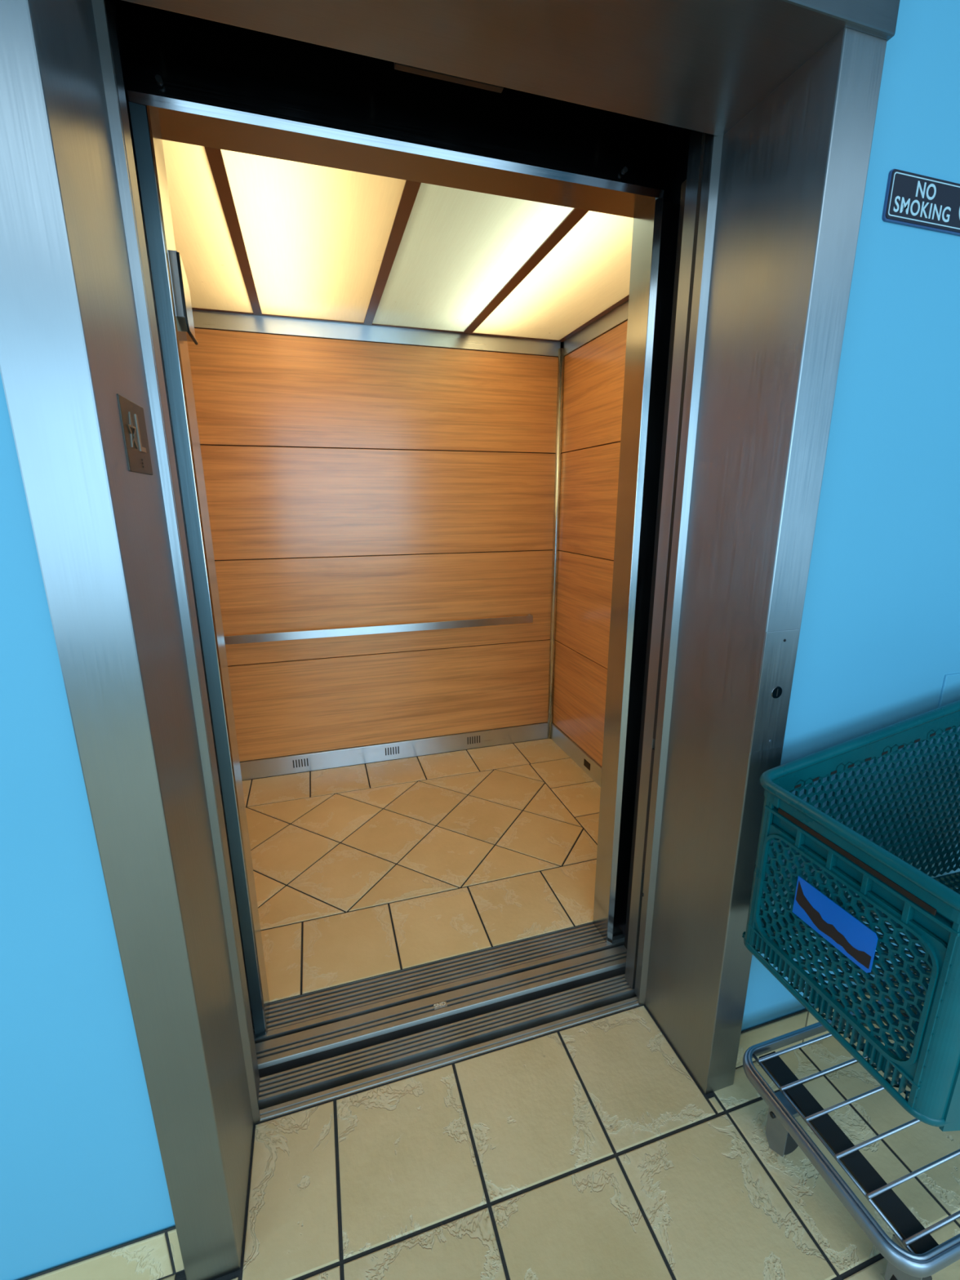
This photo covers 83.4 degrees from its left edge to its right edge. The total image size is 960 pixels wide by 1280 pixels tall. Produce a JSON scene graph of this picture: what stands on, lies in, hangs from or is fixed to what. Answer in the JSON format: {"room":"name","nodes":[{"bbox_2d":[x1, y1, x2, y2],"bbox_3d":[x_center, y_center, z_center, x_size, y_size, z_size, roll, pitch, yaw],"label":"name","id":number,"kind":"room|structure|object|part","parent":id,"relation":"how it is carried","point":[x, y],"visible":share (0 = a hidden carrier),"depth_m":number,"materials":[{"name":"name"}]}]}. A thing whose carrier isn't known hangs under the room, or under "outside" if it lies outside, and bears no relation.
{"room":"elevator lobby","nodes":[
{"label":"elevator lobby","id":0,"kind":"room"},
{"bbox_2d":[110,0,693,1078],"bbox_3d":[-0.277,-0.283,2.065,2.063,2.640,1.683,-5,15,-16],"label":"car","id":1,"kind":"object","parent":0,"point":[413,330],"visible":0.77,"depth_m":2.21,"materials":[{"name":"wood"}]},
{"bbox_3d":[-1.006,-1.265,1.665,0.449,0.001,1.431,-5,15,-16],"label":"ceiling panel","id":2,"kind":"part","parent":1,"relation":"part of","materials":[{"name":"white plastic"}]},
{"bbox_3d":[-0.549,-1.301,1.800,0.452,0.001,1.431,-5,15,-16],"label":"ceiling panel","id":3,"kind":"part","parent":1,"relation":"part of","materials":[{"name":"white plastic"}]},
{"bbox_3d":[-0.524,-1.192,2.638,1.973,0.481,0.012,-5,15,-16],"label":"wall panel","id":4,"kind":"part","parent":1,"relation":"part of","materials":[{"name":"orange wood"}]},
{"bbox_3d":[-0.522,-0.701,2.764,1.973,0.524,0.012,-5,15,-16],"label":"wall panel","id":5,"kind":"part","parent":1,"relation":"part of","materials":[{"name":"orange wood"}]},
{"bbox_3d":[-0.510,-0.063,2.895,1.692,0.042,0.052,-5,15,-16],"label":"handrail","id":6,"kind":"part","parent":1,"relation":"part of","materials":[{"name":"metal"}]},
{"bbox_3d":[-0.520,-0.186,2.895,1.973,0.529,0.012,-5,15,-16],"label":"wall panel","id":7,"kind":"part","parent":1,"relation":"part of","materials":[{"name":"orange wood"}]},
{"bbox_3d":[-0.518,0.330,3.026,1.973,0.528,0.012,-5,15,-16],"label":"wall panel","id":8,"kind":"part","parent":1,"relation":"part of","materials":[{"name":"orange wood"}]},
{"bbox_3d":[-0.300,-1.324,1.873,1.977,0.014,1.452,-5,15,-16],"label":"ceiling frame","id":9,"kind":"part","parent":1,"relation":"part of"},
{"bbox_3d":[-0.083,1.116,1.675,1.220,0.121,0.188,-5,15,-16],"label":"car sill","id":10,"kind":"part","parent":1,"relation":"part of","materials":[{"name":"metal"}]},
{"bbox_3d":[-0.086,-1.338,1.937,0.454,0.001,1.431,-5,15,-16],"label":"ceiling panel","id":11,"kind":"part","parent":1,"relation":"part of","materials":[{"name":"white plastic"}]},
{"bbox_3d":[0.395,-1.376,2.079,0.480,0.001,1.431,-5,15,-16],"label":"ceiling panel","id":12,"kind":"part","parent":1,"relation":"part of","materials":[{"name":"white plastic"}]},
{"bbox_3d":[0.434,-0.460,3.109,0.033,2.214,0.033,-5,15,-16],"label":"corner post","id":13,"kind":"part","parent":1,"relation":"part of","materials":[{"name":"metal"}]},
{"bbox_3d":[0.666,0.426,2.631,0.012,0.528,1.436,-5,15,-16],"label":"wall panel","id":14,"kind":"part","parent":1,"relation":"part of","materials":[{"name":"orange wood"}]},
{"bbox_3d":[0.664,-0.090,2.499,0.012,0.529,1.436,-5,15,-16],"label":"wall panel","id":15,"kind":"part","parent":1,"relation":"part of","materials":[{"name":"orange wood"}]},
{"bbox_3d":[0.662,-0.604,2.368,0.012,0.524,1.436,-5,15,-16],"label":"wall panel","id":16,"kind":"part","parent":1,"relation":"part of","materials":[{"name":"orange wood"}]},
{"bbox_3d":[0.660,-1.095,2.243,0.012,0.481,1.436,-5,15,-16],"label":"wall panel","id":17,"kind":"part","parent":1,"relation":"part of","materials":[{"name":"orange wood"}]},
{"bbox_2d":[624,179,686,948],"bbox_3d":[0.720,-0.041,1.576,0.508,2.142,0.030,-5,15,-16],"label":"door","id":18,"kind":"structure","parent":1,"relation":"attached to","point":[684,184],"depth_m":1.44,"materials":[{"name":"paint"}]},
{"bbox_2d":[0,0,959,1279],"bbox_3d":[0.018,-0.286,0.959,6.700,2.950,0.204,-5,15,-16],"label":"wall","id":19,"kind":"structure","parent":0,"point":[879,636],"depth_m":0.95,"materials":[{"name":"blue paint"}]},
{"bbox_2d":[20,1226,184,1279],"bbox_3d":[-1.855,1.261,0.646,2.708,0.122,0.008,-5,15,-16],"label":"baseboard","id":20,"kind":"structure","parent":19,"relation":"attached to","point":[157,1255],"depth_m":1.00,"materials":[{"name":"beige tile"}]},
{"bbox_2d":[252,973,646,1139],"bbox_3d":[-0.048,1.125,1.493,1.104,0.052,0.106,-5,15,-16],"label":"sill","id":21,"kind":"structure","parent":19,"relation":"attached to","point":[296,1089],"depth_m":1.47,"materials":[{"name":"metal"}]},
{"bbox_2d":[735,967,928,1068],"bbox_3d":[1.946,0.960,1.771,2.742,0.122,0.008,-5,15,-16],"label":"baseboard","id":22,"kind":"structure","parent":19,"relation":"attached to","point":[751,1037],"depth_m":1.42,"materials":[{"name":"beige tile"}]},
{"bbox_2d":[881,168,959,235],"bbox_3d":[0.820,-0.786,0.972,0.230,0.077,0.007,-5,15,-16],"label":"no smoking sign","id":23,"kind":"object","parent":19,"relation":"attached to","point":[913,200],"visible":1,"depth_m":0.96,"materials":[{"name":"black plastic"}]},
{"bbox_2d":[937,672,959,707],"bbox_3d":[1.148,0.138,1.312,0.073,0.117,0.006,-5,15,-16],"label":"blank wall plate","id":24,"kind":"object","parent":19,"relation":"attached to","point":[950,691],"visible":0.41,"depth_m":1.30,"materials":[{"name":"blue paint"}]},
{"bbox_2d":[160,1004,959,1279],"bbox_3d":[0.654,1.655,-0.672,6.700,0.008,4.566,-5,15,-16],"label":"floor","id":25,"kind":"structure","parent":0,"point":[590,1150],"depth_m":1.18,"materials":[{"name":"beige tile"}]},
{"bbox_2d":[742,699,959,1279],"bbox_3d":[1.054,0.652,1.082,0.920,1.065,0.506,-5,15,-16],"label":"shopping cart","id":26,"kind":"object","parent":25,"relation":"on","point":[920,906],"visible":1,"depth_m":1.00,"materials":[{"name":"teal plastic"}]},
{"bbox_3d":[0.576,0.469,1.116,0.011,0.365,0.037,7,16,27],"label":"corner post","id":27,"kind":"part","parent":26,"relation":"part of","materials":[{"name":"teal plastic"}]},
{"bbox_3d":[0.699,1.022,1.100,0.006,0.006,0.367,-5,15,-16],"label":"rack rod","id":28,"kind":"part","parent":26,"relation":"part of","materials":[{"name":"metal"}]},
{"bbox_3d":[0.614,0.493,0.939,0.002,0.081,0.151,-5,15,-16],"label":"label plate","id":29,"kind":"part","parent":26,"relation":"part of","materials":[{"name":"blue plastic"}]},
{"bbox_3d":[0.739,1.035,1.115,0.047,0.008,0.370,-5,15,-16],"label":"cross plate","id":30,"kind":"part","parent":26,"relation":"part of","materials":[{"name":"black rubber"}]},
{"bbox_2d":[742,872,959,1101],"bbox_3d":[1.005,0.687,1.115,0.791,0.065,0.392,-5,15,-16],"label":"basket","id":31,"kind":"object","parent":26,"relation":"on","point":[952,881],"depth_m":1.05,"materials":[{"name":"plastic"}]},
{"bbox_2d":[746,800,959,1108],"bbox_3d":[0.624,0.517,0.949,0.020,0.355,0.344,-5,15,-16],"label":"grille","id":32,"kind":"object","parent":26,"relation":"attached to","point":[935,925],"depth_m":0.90,"materials":[{"name":"teal plastic"}]},
{"bbox_3d":[1.017,0.991,1.193,0.730,0.008,0.389,-5,15,-16],"label":"rack rod","id":33,"kind":"part","parent":26,"relation":"part of","materials":[{"name":"metal"}]},
{"bbox_3d":[1.161,1.002,1.240,0.050,0.008,0.370,-5,15,-16],"label":"cross plate","id":34,"kind":"part","parent":26,"relation":"part of","materials":[{"name":"teal plastic"}]},
{"bbox_3d":[0.684,0.554,0.782,0.042,0.365,0.012,7,16,27],"label":"corner post","id":35,"kind":"part","parent":26,"relation":"part of","materials":[{"name":"teal plastic"}]},
{"bbox_3d":[-0.003,-1.376,0.675,1.241,0.696,0.204,-5,15,-16],"label":"wall","id":36,"kind":"structure","parent":0,"visible":0},
{"bbox_2d":[116,393,152,475],"bbox_3d":[-0.510,-0.301,0.801,0.005,0.101,0.119,-5,15,-16],"label":"plate","id":37,"kind":"object","parent":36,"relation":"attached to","point":[131,415],"visible":1,"depth_m":0.79,"materials":[{"name":"brown metal"}]},
{"bbox_2d":[104,0,260,1100],"bbox_3d":[-0.635,0.089,1.048,0.166,2.184,0.086,-5,15,-16],"label":"elevator door","id":38,"kind":"structure","parent":36,"relation":"attached to","point":[109,10],"depth_m":0.99,"materials":[{"name":"metal"}]},
{"bbox_2d":[155,62,627,174],"bbox_3d":[0.073,-1.161,1.018,1.972,0.341,0.212,-5,15,-16],"label":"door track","id":39,"kind":"object","parent":36,"relation":"attached to","point":[397,66],"visible":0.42,"depth_m":0.92,"materials":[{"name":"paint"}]},
{"bbox_2d":[0,0,900,1279],"bbox_3d":[0.005,0.052,1.034,1.256,2.259,0.282,-5,15,-16],"label":"frame","id":40,"kind":"object","parent":36,"relation":"attached to","point":[787,91],"visible":1,"depth_m":0.88,"materials":[{"name":"metal"}]},
{"bbox_2d":[624,130,706,989],"bbox_3d":[0.720,-0.023,1.452,0.561,2.176,0.052,-5,15,-16],"label":"door","id":41,"kind":"structure","parent":36,"relation":"in","point":[697,139],"depth_m":1.30,"materials":[{"name":"metal"}]},
{"bbox_2d":[634,133,714,997],"bbox_3d":[0.730,-0.014,1.416,0.563,2.176,0.025,-5,15,-16],"label":"door","id":42,"kind":"structure","parent":36,"relation":"in","point":[708,137],"depth_m":1.27,"materials":[{"name":"metal"}]},
{"bbox_2d":[750,629,799,752],"bbox_3d":[0.598,0.105,1.091,0.083,0.255,0.005,-5,15,-16],"label":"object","id":43,"kind":"object","parent":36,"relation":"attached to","point":[780,647],"visible":1,"depth_m":1.09,"materials":[{"name":"metal"}]}
]}

